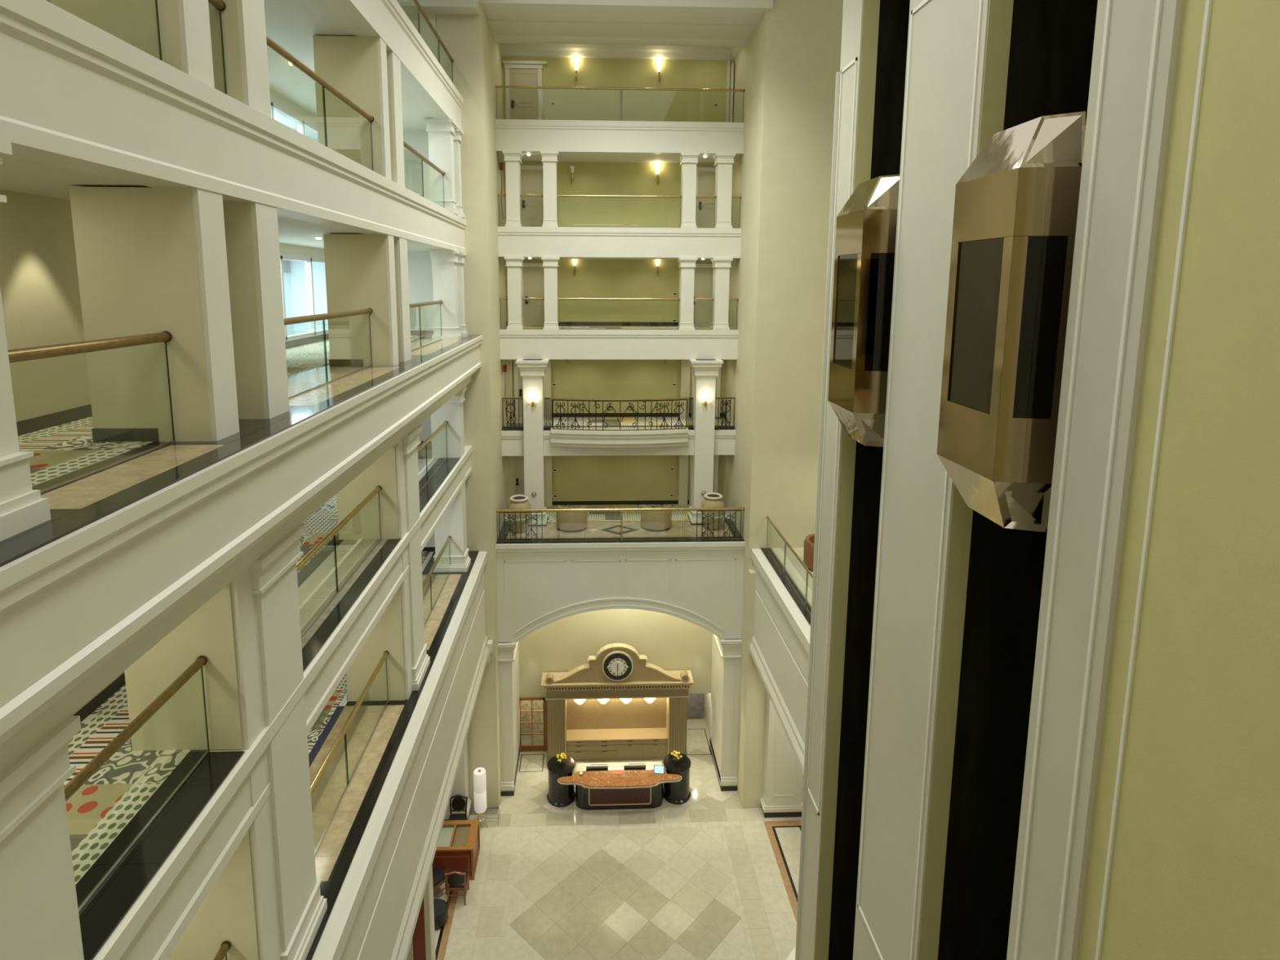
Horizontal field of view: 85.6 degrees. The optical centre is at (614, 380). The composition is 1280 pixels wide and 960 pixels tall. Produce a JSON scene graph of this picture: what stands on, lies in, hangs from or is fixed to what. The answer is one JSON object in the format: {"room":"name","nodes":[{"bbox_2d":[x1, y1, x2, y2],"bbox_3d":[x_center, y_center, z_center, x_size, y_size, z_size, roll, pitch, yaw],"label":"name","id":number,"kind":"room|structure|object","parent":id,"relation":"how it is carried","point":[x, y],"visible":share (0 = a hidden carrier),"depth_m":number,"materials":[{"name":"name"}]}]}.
{"room":"hotel lobby","nodes":[
{"label":"hotel lobby","id":0,"kind":"room"},
{"bbox_2d":[0,334,480,567],"bbox_3d":[-5.737,0.522,9.444,4.428,0.704,21.700,0,8,-2],"label":"floor","id":1,"kind":"structure","parent":0,"point":[63,452],"depth_m":6.16,"materials":[{"name":"beige tile"}]},
{"bbox_2d":[8,331,175,493],"bbox_3d":[-4.130,0.215,5.397,0.106,1.051,2.219,0,8,-2],"label":"glass balustrade","id":2,"kind":"object","parent":1,"relation":"on","point":[16,355],"visible":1,"depth_m":5.45,"materials":[{"name":"brown metal"}]},
{"bbox_2d":[284,307,372,398],"bbox_3d":[-4.311,-0.473,10.284,0.106,1.051,4.382,0,8,-2],"label":"glass balustrade","id":3,"kind":"object","parent":1,"relation":"on","point":[323,317],"visible":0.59,"depth_m":10.31,"materials":[{"name":"brown metal"}]},
{"bbox_2d":[408,300,442,351],"bbox_3d":[-4.526,-1.284,16.051,0.106,1.051,4.683,0,8,-2],"label":"glass balustrade","id":4,"kind":"object","parent":1,"relation":"on","point":[430,303],"visible":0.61,"depth_m":16.25,"materials":[{"name":"brown metal"}]},
{"bbox_2d":[63,445,460,959],"bbox_3d":[-5.948,3.790,9.896,4.033,0.704,21.700,0,8,-2],"label":"floor","id":5,"kind":"structure","parent":0,"point":[105,815],"depth_m":6.74,"materials":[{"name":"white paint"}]},
{"bbox_2d":[63,655,210,913],"bbox_3d":[-4.147,3.471,5.939,0.106,1.051,2.317,0,8,-2],"label":"glass balustrade","id":6,"kind":"object","parent":5,"relation":"on","point":[85,774],"visible":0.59,"depth_m":5.97,"materials":[{"name":"clear glass"}]},
{"bbox_2d":[296,485,382,638],"bbox_3d":[-4.326,2.795,10.743,0.106,1.051,4.536,0,8,-2],"label":"glass balustrade","id":7,"kind":"object","parent":5,"relation":"on","point":[320,544],"visible":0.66,"depth_m":10.73,"materials":[{"name":"gold metal"}]},
{"bbox_2d":[417,420,448,492],"bbox_3d":[-4.547,1.956,16.711,0.106,1.051,4.767,0,8,-2],"label":"glass balustrade","id":8,"kind":"object","parent":5,"relation":"on","point":[446,422],"visible":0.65,"depth_m":17.06,"materials":[{"name":"gold metal"}]},
{"bbox_2d":[273,110,328,335],"bbox_3d":[-8.580,-3.469,15.498,1.800,5.900,9.800,0,8,-2],"label":"wall","id":9,"kind":"structure","parent":0,"point":[295,284],"depth_m":20.44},
{"bbox_2d":[282,259,291,275],"bbox_3d":[-9.519,-3.340,19.937,0.050,0.560,0.770,0,8,-2],"label":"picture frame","id":10,"kind":"object","parent":9,"relation":"attached to","point":[286,264],"visible":0.43,"depth_m":20.03,"materials":[{"name":"white"}]},
{"bbox_2d":[0,0,724,959],"bbox_3d":[-1.729,0.075,11.794,12.612,19.870,26.197,0,8,-2],"label":"wall","id":11,"kind":"structure","parent":0,"point":[139,195],"depth_m":7.13,"materials":[{"name":"white paint"}]},
{"bbox_2d":[208,0,226,94],"bbox_3d":[-4.016,-3.316,6.811,0.106,1.051,0.644,0,8,-2],"label":"glass balustrade","id":12,"kind":"object","parent":11,"relation":"on","point":[220,5],"visible":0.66,"depth_m":7.06,"materials":[{"name":"brown wood"}]},
{"bbox_2d":[270,99,318,135],"bbox_3d":[-7.553,-5.114,15.021,0.140,1.980,6.664,0,8,-2],"label":"window","id":13,"kind":"structure","parent":11,"relation":"in","point":[301,122],"depth_m":16.37,"materials":[{"name":"white"}]},
{"bbox_2d":[280,253,328,342],"bbox_3d":[-7.567,-1.847,15.480,0.140,1.980,6.664,0,8,-2],"label":"window","id":14,"kind":"structure","parent":11,"relation":"in","point":[308,260],"depth_m":17.23,"materials":[{"name":"white"}]},
{"bbox_2d":[305,551,479,959],"bbox_3d":[-5.860,7.058,10.359,4.238,0.704,21.700,0,8,-2],"label":"floor","id":15,"kind":"structure","parent":0,"point":[334,857],"depth_m":12.04,"materials":[{"name":"white paint"}]},
{"bbox_2d":[213,941,231,959],"bbox_3d":[-4.162,6.739,6.399,0.106,1.051,2.317,0,8,-2],"label":"glass balustrade","id":16,"kind":"object","parent":15,"relation":"on","point":[225,946],"visible":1,"depth_m":7.39,"materials":[{"name":"brown wood"}]},
{"bbox_2d":[310,650,388,854],"bbox_3d":[-4.340,6.063,11.202,0.106,1.051,4.536,0,8,-2],"label":"glass balustrade","id":17,"kind":"object","parent":15,"relation":"on","point":[342,733],"visible":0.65,"depth_m":11.19,"materials":[{"name":"gold metal"}]},
{"bbox_2d":[422,535,451,627],"bbox_3d":[-4.561,5.224,17.170,0.106,1.051,4.767,0,8,-2],"label":"glass balustrade","id":18,"kind":"object","parent":15,"relation":"on","point":[428,575],"visible":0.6,"depth_m":17.57,"materials":[{"name":"gold metal"}]},
{"bbox_2d":[396,0,479,14],"bbox_3d":[0.647,-9.449,8.031,17.100,1.900,22.610,0,8,-2],"label":"ceiling","id":19,"kind":"structure","parent":0,"point":[409,6],"depth_m":18.46,"materials":[{"name":"white paint"}]},
{"bbox_2d":[406,733,471,959],"bbox_3d":[-6.057,11.368,10.958,4.080,8.000,21.700,0,8,-2],"label":"wall","id":20,"kind":"structure","parent":0,"point":[460,786],"depth_m":21.49,"materials":[{"name":"white paint"}]},
{"bbox_2d":[518,608,712,734],"bbox_3d":[0.001,9.427,24.598,8.200,8.100,3.570,0,8,-2],"label":"wall","id":21,"kind":"structure","parent":0,"point":[668,642],"depth_m":24.64,"materials":[{"name":"white paint"}]},
{"bbox_2d":[519,697,547,751],"bbox_3d":[-2.970,12.404,24.913,1.120,2.090,0.126,0,8,-2],"label":"door","id":22,"kind":"structure","parent":21,"relation":"in","point":[523,748],"depth_m":24.93,"materials":[{"name":"brown wood"}]},
{"bbox_2d":[687,693,704,718],"bbox_3d":[2.960,12.082,26.779,1.030,2.140,0.042,0,8,-2],"label":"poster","id":23,"kind":"object","parent":21,"relation":"attached to","point":[695,701],"visible":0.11,"depth_m":26.84,"materials":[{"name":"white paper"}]},
{"bbox_2d":[433,718,803,959],"bbox_3d":[0.003,15.227,13.848,19.000,0.404,27.300,0,8,-2],"label":"floor","id":24,"kind":"structure","parent":0,"point":[707,876],"depth_m":19.60,"materials":[{"name":"grey stone"}]},
{"bbox_2d":[408,876,432,959],"bbox_3d":[-4.442,12.470,15.743,0.500,4.500,0.100,0,8,-2],"label":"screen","id":25,"kind":"object","parent":24,"relation":"on","point":[420,948],"visible":0.26,"depth_m":15.73,"materials":[{"name":"brown wood"}]},
{"bbox_2d":[432,866,447,897],"bbox_3d":[-5.033,13.712,19.068,0.560,1.113,0.646,8,11,42],"label":"dining chair","id":26,"kind":"object","parent":24,"relation":"on","point":[438,875],"visible":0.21,"depth_m":19.07,"materials":[{"name":"black leather"}]},
{"bbox_2d":[433,898,448,929],"bbox_3d":[-4.716,14.165,18.334,0.580,0.420,0.580,0,8,-2],"label":"round stool","id":27,"kind":"object","parent":24,"relation":"on","point":[440,906],"visible":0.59,"depth_m":18.21,"materials":[{"name":"black leather"}]},
{"bbox_2d":[432,819,479,879],"bbox_3d":[-5.329,13.637,20.058,2.645,0.980,1.092,0,8,-2],"label":"desk","id":28,"kind":"object","parent":24,"relation":"on","point":[458,848],"visible":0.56,"depth_m":19.75,"materials":[{"name":"brown wood"}]},
{"bbox_2d":[437,826,453,846],"bbox_3d":[-5.629,13.280,19.997,1.840,0.020,0.945,0,8,-2],"label":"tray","id":29,"kind":"object","parent":28,"relation":"on","point":[446,834],"depth_m":20.10,"materials":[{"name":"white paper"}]},
{"bbox_2d":[452,825,470,846],"bbox_3d":[-4.380,13.260,20.040,0.540,0.020,0.945,0,8,-2],"label":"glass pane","id":30,"kind":"object","parent":28,"relation":"on","point":[461,835],"depth_m":20.09,"materials":[{"name":"glass"}]},
{"bbox_2d":[444,870,469,906],"bbox_3d":[-4.310,13.728,18.975,0.560,1.113,0.646,0,8,-2],"label":"dining chair","id":31,"kind":"object","parent":24,"relation":"on","point":[456,880],"visible":1,"depth_m":18.75,"materials":[{"name":"brown wood"}]},
{"bbox_2d":[448,794,467,820],"bbox_3d":[-4.822,13.416,21.180,0.560,1.113,0.646,0,8,-2],"label":"dining chair","id":32,"kind":"object","parent":24,"relation":"on","point":[458,804],"visible":0.67,"depth_m":21.37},
{"bbox_2d":[473,767,487,826],"bbox_3d":[-4.149,12.955,21.403,0.403,1.974,0.380,0,8,-2],"label":"floor lamp","id":33,"kind":"object","parent":24,"relation":"on","point":[479,773],"visible":0.92,"depth_m":21.23,"materials":[{"name":"white"}]},
{"bbox_2d":[476,815,484,822],"bbox_3d":[-4.163,13.621,21.496,0.240,0.060,0.236,0,8,-2],"label":"shelf","id":34,"kind":"object","parent":33,"relation":"attached to","point":[482,818],"depth_m":21.46,"materials":[{"name":"metal"}]},
{"bbox_2d":[546,755,575,807],"bbox_3d":[-1.759,13.171,22.760,0.940,1.180,0.940,0,8,-2],"label":"pedestal","id":35,"kind":"object","parent":24,"relation":"on","point":[558,795],"visible":0.91,"depth_m":22.44,"materials":[{"name":"stone"}]},
{"bbox_2d":[556,752,566,763],"bbox_3d":[-1.745,12.426,22.672,0.330,0.321,0.338,-6,10,-36],"label":"flower bouquet","id":36,"kind":"object","parent":35,"relation":"on","point":[562,759],"visible":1,"depth_m":22.64,"materials":[{"name":"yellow plant"}]},
{"bbox_2d":[566,727,667,761],"bbox_3d":[0.077,13.060,24.793,3.680,0.850,0.630,0,8,-2],"label":"base cabinet","id":37,"kind":"object","parent":24,"relation":"on","point":[624,744],"visible":0.98,"depth_m":24.53,"materials":[{"name":"brown wood"}]},
{"bbox_2d":[566,727,667,742],"bbox_3d":[0.079,12.664,24.738,3.680,0.050,0.630,0,8,-2],"label":"countertop","id":38,"kind":"structure","parent":37,"relation":"on","point":[624,734],"depth_m":24.67,"materials":[{"name":"brown wood"}]},
{"bbox_2d":[541,643,693,763],"bbox_3d":[0.088,11.319,24.467,5.300,4.390,0.805,0,8,-2],"label":"surround","id":39,"kind":"object","parent":24,"relation":"on","point":[588,682],"visible":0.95,"depth_m":24.20,"materials":[{"name":"brown wood"}]},
{"bbox_2d":[595,698,609,704],"bbox_3d":[-0.393,11.263,24.488,0.459,0.390,0.485,8,11,44],"label":"lamp","id":40,"kind":"object","parent":39,"relation":"attached to","point":[602,701],"visible":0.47,"depth_m":24.42,"materials":[{"name":"white glass"}]},
{"bbox_2d":[602,650,633,680],"bbox_3d":[0.107,9.896,23.922,1.080,1.080,0.150,0,8,-2],"label":"clock","id":41,"kind":"object","parent":39,"relation":"attached to","point":[617,665],"visible":1,"depth_m":23.88,"materials":[{"name":"beige"}]},
{"bbox_2d":[557,761,681,809],"bbox_3d":[0.158,13.254,22.613,4.000,1.075,1.463,0,8,-2],"label":"reception desk","id":42,"kind":"object","parent":24,"relation":"on","point":[637,788],"visible":0.99,"depth_m":22.24,"materials":[{"name":"black stone"}]},
{"bbox_2d":[586,764,608,768],"bbox_3d":[-0.580,12.777,22.804,0.720,0.320,0.220,0,8,-2],"label":"computer monitor","id":43,"kind":"object","parent":42,"relation":"on","point":[597,766],"visible":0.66,"depth_m":22.71,"materials":[{"name":"white"}]},
{"bbox_2d":[577,761,662,771],"bbox_3d":[0.170,12.941,22.955,2.850,0.040,0.700,0,8,-2],"label":"countertop","id":44,"kind":"structure","parent":42,"relation":"on","point":[648,764],"depth_m":23.20,"materials":[{"name":"beige stone"}]},
{"bbox_2d":[623,763,645,767],"bbox_3d":[0.669,12.776,22.850,0.720,0.320,0.220,0,8,-2],"label":"computer monitor","id":45,"kind":"object","parent":42,"relation":"on","point":[636,765],"visible":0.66,"depth_m":22.75,"materials":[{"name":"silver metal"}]},
{"bbox_2d":[653,764,664,773],"bbox_3d":[1.447,12.655,22.478,0.340,0.160,0.230,1,8,6],"label":"tablet","id":46,"kind":"object","parent":42,"relation":"on","point":[658,769],"visible":1,"depth_m":22.46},
{"bbox_2d":[662,752,690,804],"bbox_3d":[2.059,13.168,22.901,0.940,1.180,0.940,0,8,-2],"label":"pedestal","id":47,"kind":"object","parent":24,"relation":"on","point":[674,793],"visible":0.89,"depth_m":22.58,"materials":[{"name":"stone"}]},
{"bbox_2d":[671,750,682,760],"bbox_3d":[2.050,12.423,22.812,0.338,0.321,0.330,-3,9,-21],"label":"flower bouquet","id":48,"kind":"object","parent":47,"relation":"on","point":[674,755],"visible":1,"depth_m":22.78,"materials":[{"name":"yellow plant"}]},
{"bbox_2d":[496,504,744,543],"bbox_3d":[0.136,5.138,23.840,7.880,0.607,3.885,0,8,-2],"label":"floor","id":49,"kind":"structure","parent":0,"point":[601,525],"depth_m":22.89,"materials":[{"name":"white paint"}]},
{"bbox_2d":[506,494,531,533],"bbox_3d":[-3.138,4.395,22.762,0.800,1.150,0.800,0,8,-2],"label":"urn","id":50,"kind":"object","parent":49,"relation":"on","point":[517,501],"visible":0.85,"depth_m":22.49,"materials":[{"name":"beige ceramic"}]},
{"bbox_2d":[498,511,542,539],"bbox_3d":[-2.982,4.609,21.949,1.374,0.917,0.025,0,8,-2],"label":"iron railing","id":51,"kind":"object","parent":49,"relation":"on","point":[509,517],"visible":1,"depth_m":21.95,"materials":[{"name":"black metal"}]},
{"bbox_2d":[515,359,550,526],"bbox_3d":[-2.708,2.072,23.279,1.040,5.610,1.040,0,8,-2],"label":"column","id":52,"kind":"structure","parent":49,"relation":"on","point":[532,371],"depth_m":22.93,"materials":[{"name":"white paint"}]},
{"bbox_2d":[555,505,587,531],"bbox_3d":[-1.428,4.526,23.070,1.040,0.820,0.960,0,8,-2],"label":"armchair","id":53,"kind":"object","parent":49,"relation":"on","point":[566,521],"visible":0.86,"depth_m":22.66,"materials":[{"name":"fabric"}]},
{"bbox_2d":[496,506,744,541],"bbox_3d":[0.203,4.567,21.990,7.880,1.051,0.106,0,8,-2],"label":"metal railing","id":54,"kind":"object","parent":49,"relation":"on","point":[557,510],"visible":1,"depth_m":21.93,"materials":[{"name":"gold metal"}]},
{"bbox_2d":[640,504,671,530],"bbox_3d":[1.391,4.523,23.174,1.040,0.820,0.960,0,8,-2],"label":"armchair","id":55,"kind":"object","parent":49,"relation":"on","point":[651,520],"visible":0.83,"depth_m":22.77,"materials":[{"name":"leather"}]},
{"bbox_2d":[687,359,723,524],"bbox_3d":[3.008,2.067,23.490,1.040,5.610,1.040,0,8,-2],"label":"column","id":56,"kind":"structure","parent":49,"relation":"on","point":[704,371],"depth_m":23.14,"materials":[{"name":"white paint"}]},
{"bbox_2d":[700,492,724,529],"bbox_3d":[3.285,4.377,23.089,0.800,1.150,0.800,0,8,-2],"label":"urn","id":57,"kind":"object","parent":49,"relation":"on","point":[712,500],"visible":0.85,"depth_m":22.82,"materials":[{"name":"beige ceramic"}]},
{"bbox_2d":[696,510,742,537],"bbox_3d":[3.349,4.603,22.183,1.444,0.917,0.025,0,8,-2],"label":"iron railing","id":58,"kind":"object","parent":49,"relation":"on","point":[708,516],"visible":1,"depth_m":22.18,"materials":[{"name":"black metal"}]},
{"bbox_2d":[422,0,843,808],"bbox_3d":[0.104,0.618,22.973,17.100,26.000,5.180,0,8,-2],"label":"wall","id":59,"kind":"structure","parent":0,"point":[785,55],"depth_m":22.06,"materials":[{"name":"white paint"}]},
{"bbox_2d":[499,162,503,220],"bbox_3d":[-3.678,-6.160,22.516,0.120,1.821,0.100,0,8,-2],"label":"fire alarm","id":60,"kind":"object","parent":59,"relation":"attached to","point":[501,166],"visible":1,"depth_m":22.41,"materials":[{"name":"red paint"}]},
{"bbox_2d":[502,364,506,417],"bbox_3d":[-3.706,0.375,23.434,0.120,1.821,0.100,0,8,-2],"label":"fire alarm","id":61,"kind":"object","parent":59,"relation":"attached to","point":[504,366],"visible":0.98,"depth_m":23.29,"materials":[{"name":"red paint"}]},
{"bbox_2d":[502,150,523,226],"bbox_3d":[-3.264,-6.141,22.279,0.590,2.350,0.590,0,8,-2],"label":"column","id":62,"kind":"structure","parent":59,"relation":"on","point":[513,160],"depth_m":22.07,"materials":[{"name":"white paint"}]},
{"bbox_2d":[502,397,523,427],"bbox_3d":[-3.404,1.068,23.133,0.700,1.016,0.025,0,8,-2],"label":"iron railing","id":63,"kind":"object","parent":59,"relation":"on","point":[506,398],"visible":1,"depth_m":23.12,"materials":[{"name":"black metal"}]},
{"bbox_2d":[504,256,524,329],"bbox_3d":[-3.278,-2.873,22.739,0.590,2.350,0.590,0,8,-2],"label":"column","id":64,"kind":"structure","parent":59,"relation":"on","point":[513,264],"depth_m":22.54,"materials":[{"name":"white paint"}]},
{"bbox_2d":[513,456,524,495],"bbox_3d":[-3.265,3.500,25.247,1.090,2.230,0.087,0,8,-2],"label":"door","id":65,"kind":"structure","parent":59,"relation":"in","point":[518,461],"depth_m":25.23,"materials":[{"name":"white paint"}]},
{"bbox_2d":[502,60,546,119],"bbox_3d":[-3.023,-9.599,23.393,1.460,2.290,0.126,0,8,-2],"label":"door","id":66,"kind":"structure","parent":59,"relation":"in","point":[520,103],"depth_m":23.38,"materials":[{"name":"white paint"}]},
{"bbox_2d":[512,359,544,417],"bbox_3d":[-3.066,0.232,24.795,1.120,2.230,0.087,0,8,-2],"label":"door","id":67,"kind":"structure","parent":59,"relation":"in","point":[517,379],"depth_m":24.78,"materials":[{"name":"white paint"}]},
{"bbox_2d":[520,194,542,226],"bbox_3d":[-2.669,-5.482,22.309,0.720,1.039,0.083,0,8,-2],"label":"glass balustrade","id":68,"kind":"object","parent":59,"relation":"on","point":[521,195],"visible":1,"depth_m":22.22,"materials":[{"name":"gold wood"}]},
{"bbox_2d":[520,164,543,226],"bbox_3d":[-2.818,-6.304,23.884,1.180,2.230,0.087,0,8,-2],"label":"door","id":69,"kind":"structure","parent":59,"relation":"in","point":[531,176],"depth_m":23.88,"materials":[{"name":"white paint"}]},
{"bbox_2d":[521,297,543,328],"bbox_3d":[-2.683,-2.214,22.768,0.720,1.039,0.083,0,8,-2],"label":"glass balustrade","id":70,"kind":"object","parent":59,"relation":"on","point":[522,299],"visible":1,"depth_m":22.69,"materials":[{"name":"gold metal"}]},
{"bbox_2d":[521,262,544,325],"bbox_3d":[-2.802,-3.036,24.345,1.120,2.230,0.087,0,8,-2],"label":"door","id":71,"kind":"structure","parent":59,"relation":"in","point":[532,273],"depth_m":24.34,"materials":[{"name":"white paint"}]},
{"bbox_2d":[544,397,552,426],"bbox_3d":[-2.215,1.067,23.177,0.280,1.016,0.025,0,8,-2],"label":"iron railing","id":72,"kind":"object","parent":59,"relation":"on","point":[546,398],"visible":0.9,"depth_m":23.17,"materials":[{"name":"black metal"}]},
{"bbox_2d":[540,151,559,226],"bbox_3d":[-2.080,-6.142,22.323,0.580,2.350,0.580,0,8,-2],"label":"column","id":73,"kind":"structure","parent":59,"relation":"on","point":[549,158],"depth_m":22.11,"materials":[{"name":"white paint"}]},
{"bbox_2d":[541,257,559,329],"bbox_3d":[-2.094,-2.874,22.782,0.580,2.350,0.580,0,8,-2],"label":"column","id":74,"kind":"structure","parent":59,"relation":"on","point":[550,264],"depth_m":22.57,"materials":[{"name":"white paint"}]},
{"bbox_2d":[573,62,578,80],"bbox_3d":[-1.290,-10.414,23.318,0.170,0.580,0.175,0,8,-2],"label":"wall sconce","id":75,"kind":"object","parent":59,"relation":"attached to","point":[576,64],"visible":1,"depth_m":23.27,"materials":[{"name":"white glass"}]},
{"bbox_2d":[557,297,679,329],"bbox_3d":[0.145,-2.216,22.873,4.020,1.039,0.083,0,8,-2],"label":"glass balustrade","id":76,"kind":"object","parent":59,"relation":"on","point":[589,299],"visible":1,"depth_m":22.80,"materials":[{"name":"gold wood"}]},
{"bbox_2d":[550,397,688,430],"bbox_3d":[0.178,1.109,22.854,4.614,1.043,0.310,0,8,-2],"label":"iron railing","id":77,"kind":"object","parent":59,"relation":"on","point":[595,401],"visible":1,"depth_m":22.78,"materials":[{"name":"black metal"}]},
{"bbox_2d":[557,194,681,227],"bbox_3d":[0.159,-5.484,22.414,4.020,1.039,0.083,0,8,-2],"label":"glass balustrade","id":78,"kind":"object","parent":59,"relation":"on","point":[558,195],"visible":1,"depth_m":22.33,"materials":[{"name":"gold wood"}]},
{"bbox_2d":[495,85,745,120],"bbox_3d":[0.196,-8.742,21.886,7.880,1.040,0.083,0,8,-2],"label":"glass balustrade","id":79,"kind":"object","parent":59,"relation":"on","point":[496,86],"visible":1,"depth_m":21.81,"materials":[{"name":"gold metal"}]},
{"bbox_2d":[676,257,697,329],"bbox_3d":[2.388,-2.878,22.948,0.590,2.350,0.590,0,8,-2],"label":"column","id":80,"kind":"structure","parent":59,"relation":"on","point":[686,265],"depth_m":22.75,"materials":[{"name":"white paint"}]},
{"bbox_2d":[679,152,699,227],"bbox_3d":[2.402,-6.146,22.489,0.590,2.350,0.590,0,8,-2],"label":"column","id":81,"kind":"structure","parent":59,"relation":"on","point":[689,161],"depth_m":22.28,"materials":[{"name":"white paint"}]},
{"bbox_2d":[685,397,693,426],"bbox_3d":[2.532,1.063,23.352,0.260,1.016,0.025,0,8,-2],"label":"iron railing","id":82,"kind":"object","parent":59,"relation":"on","point":[689,397],"visible":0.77,"depth_m":23.34,"materials":[{"name":"black metal"}]},
{"bbox_2d":[693,263,713,326],"bbox_3d":[3.129,-3.041,24.564,1.150,2.230,0.087,0,8,-2],"label":"door","id":83,"kind":"structure","parent":59,"relation":"in","point":[704,273],"depth_m":24.56,"materials":[{"name":"white paint"}]},
{"bbox_2d":[693,297,713,329],"bbox_3d":[2.953,-2.219,22.977,0.660,1.039,0.083,0,8,-2],"label":"glass balustrade","id":84,"kind":"object","parent":59,"relation":"on","point":[695,299],"visible":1,"depth_m":22.90,"materials":[{"name":"gold metal"}]},
{"bbox_2d":[688,454,719,504],"bbox_3d":[3.300,3.494,25.490,1.090,2.230,0.087,0,8,-2],"label":"door","id":85,"kind":"structure","parent":59,"relation":"in","point":[715,487],"depth_m":25.48,"materials":[{"name":"white paint"}]},
{"bbox_2d":[695,166,715,227],"bbox_3d":[3.308,-6.309,24.111,1.160,2.230,0.087,0,8,-2],"label":"door","id":86,"kind":"structure","parent":59,"relation":"in","point":[705,176],"depth_m":24.10,"materials":[{"name":"white paint"}]},
{"bbox_2d":[695,195,715,223],"bbox_3d":[2.967,-5.487,22.518,0.660,1.039,0.083,0,8,-2],"label":"glass balustrade","id":87,"kind":"object","parent":59,"relation":"on","point":[696,197],"visible":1,"depth_m":22.43,"materials":[{"name":"gold metal"}]},
{"bbox_2d":[690,359,721,417],"bbox_3d":[3.314,0.226,25.030,1.090,2.230,0.087,0,8,-2],"label":"door","id":88,"kind":"structure","parent":59,"relation":"in","point":[717,389],"depth_m":25.05,"materials":[{"name":"white paint"}]},
{"bbox_2d":[710,257,733,329],"bbox_3d":[3.532,-2.879,22.990,0.620,2.350,0.620,0,8,-2],"label":"column","id":89,"kind":"structure","parent":59,"relation":"on","point":[721,266],"depth_m":22.78,"materials":[{"name":"white paint"}]},
{"bbox_2d":[712,152,735,228],"bbox_3d":[3.546,-6.147,22.531,0.620,2.350,0.620,0,8,-2],"label":"column","id":90,"kind":"structure","parent":59,"relation":"on","point":[724,162],"depth_m":22.32,"materials":[{"name":"white paint"}]},
{"bbox_2d":[714,396,735,426],"bbox_3d":[3.716,1.062,23.396,0.710,1.016,0.025,0,8,-2],"label":"iron railing","id":91,"kind":"object","parent":59,"relation":"on","point":[718,397],"visible":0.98,"depth_m":23.39,"materials":[{"name":"black metal"}]},
{"bbox_2d":[731,195,741,228],"bbox_3d":[3.956,-5.488,22.554,0.320,1.039,0.083,0,8,-2],"label":"glass balustrade","id":92,"kind":"object","parent":59,"relation":"on","point":[732,197],"visible":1,"depth_m":22.50,"materials":[{"name":"gold metal"}]},
{"bbox_2d":[749,0,1279,959],"bbox_3d":[6.694,2.740,9.864,4.900,26.100,22.400,0,8,-2],"label":"wall","id":93,"kind":"structure","parent":0,"point":[1062,742],"depth_m":7.22,"materials":[{"name":"white paint"}]},
{"bbox_2d":[766,516,813,615],"bbox_3d":[4.810,5.097,18.402,0.083,1.040,5.880,0,8,-2],"label":"glass balustrade","id":94,"kind":"object","parent":93,"relation":"on","point":[807,570],"visible":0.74,"depth_m":18.82,"materials":[{"name":"gold metal"}]},
{"bbox_2d":[803,533,814,569],"bbox_3d":[6.022,4.991,19.987,1.054,0.820,1.144,8,11,42],"label":"armchair","id":95,"kind":"object","parent":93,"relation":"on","point":[809,542],"visible":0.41,"depth_m":19.75,"materials":[{"name":"brown fabric"}]},
{"bbox_2d":[827,174,899,447],"bbox_3d":[5.185,-1.202,12.437,2.120,4.660,1.540,0,8,-2],"label":"car","id":96,"kind":"object","parent":93,"relation":"attached to","point":[866,224],"visible":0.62,"depth_m":11.88,"materials":[{"name":"brown metal"}]},
{"bbox_2d":[937,111,1087,532],"bbox_3d":[5.339,-0.618,8.280,2.120,4.660,1.540,0,8,-2],"label":"car","id":97,"kind":"object","parent":93,"relation":"attached to","point":[1016,203],"visible":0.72,"depth_m":7.73,"materials":[{"name":"brown metal"}]},
{"bbox_3d":[-5.920,-2.746,8.978,4.033,0.704,21.700,0,8,-2],"label":"floor","id":98,"kind":"structure","parent":0,"visible":0},
{"bbox_2d":[155,0,162,61],"bbox_3d":[-3.946,-3.053,4.944,0.106,1.051,2.219,0,8,-2],"label":"glass balustrade","id":99,"kind":"object","parent":98,"relation":"on","point":[156,1],"visible":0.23,"depth_m":6.04,"materials":[{"name":"brown metal"}]},
{"bbox_2d":[266,35,373,170],"bbox_3d":[-4.128,-3.741,9.831,0.106,1.051,4.382,0,8,-2],"label":"glass balustrade","id":100,"kind":"object","parent":98,"relation":"on","point":[272,44],"visible":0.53,"depth_m":9.77,"materials":[{"name":"brown wood"}]},
{"bbox_2d":[403,141,444,202],"bbox_3d":[-4.341,-4.552,15.598,0.106,1.051,4.683,0,8,-2],"label":"glass balustrade","id":101,"kind":"object","parent":98,"relation":"on","point":[406,145],"visible":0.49,"depth_m":15.62,"materials":[{"name":"brown metal"}]},
{"bbox_3d":[-5.906,-6.013,8.519,4.033,0.704,21.700,0,8,-2],"label":"floor","id":102,"kind":"structure","parent":0,"visible":0},
{"bbox_2d":[413,0,453,82],"bbox_3d":[-4.228,-7.365,11.928,0.094,1.045,14.700,0,8,-2],"label":"glass balustrade","id":103,"kind":"object","parent":102,"relation":"on","point":[415,2],"visible":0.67,"depth_m":16.72,"materials":[{"name":"brown metal"}]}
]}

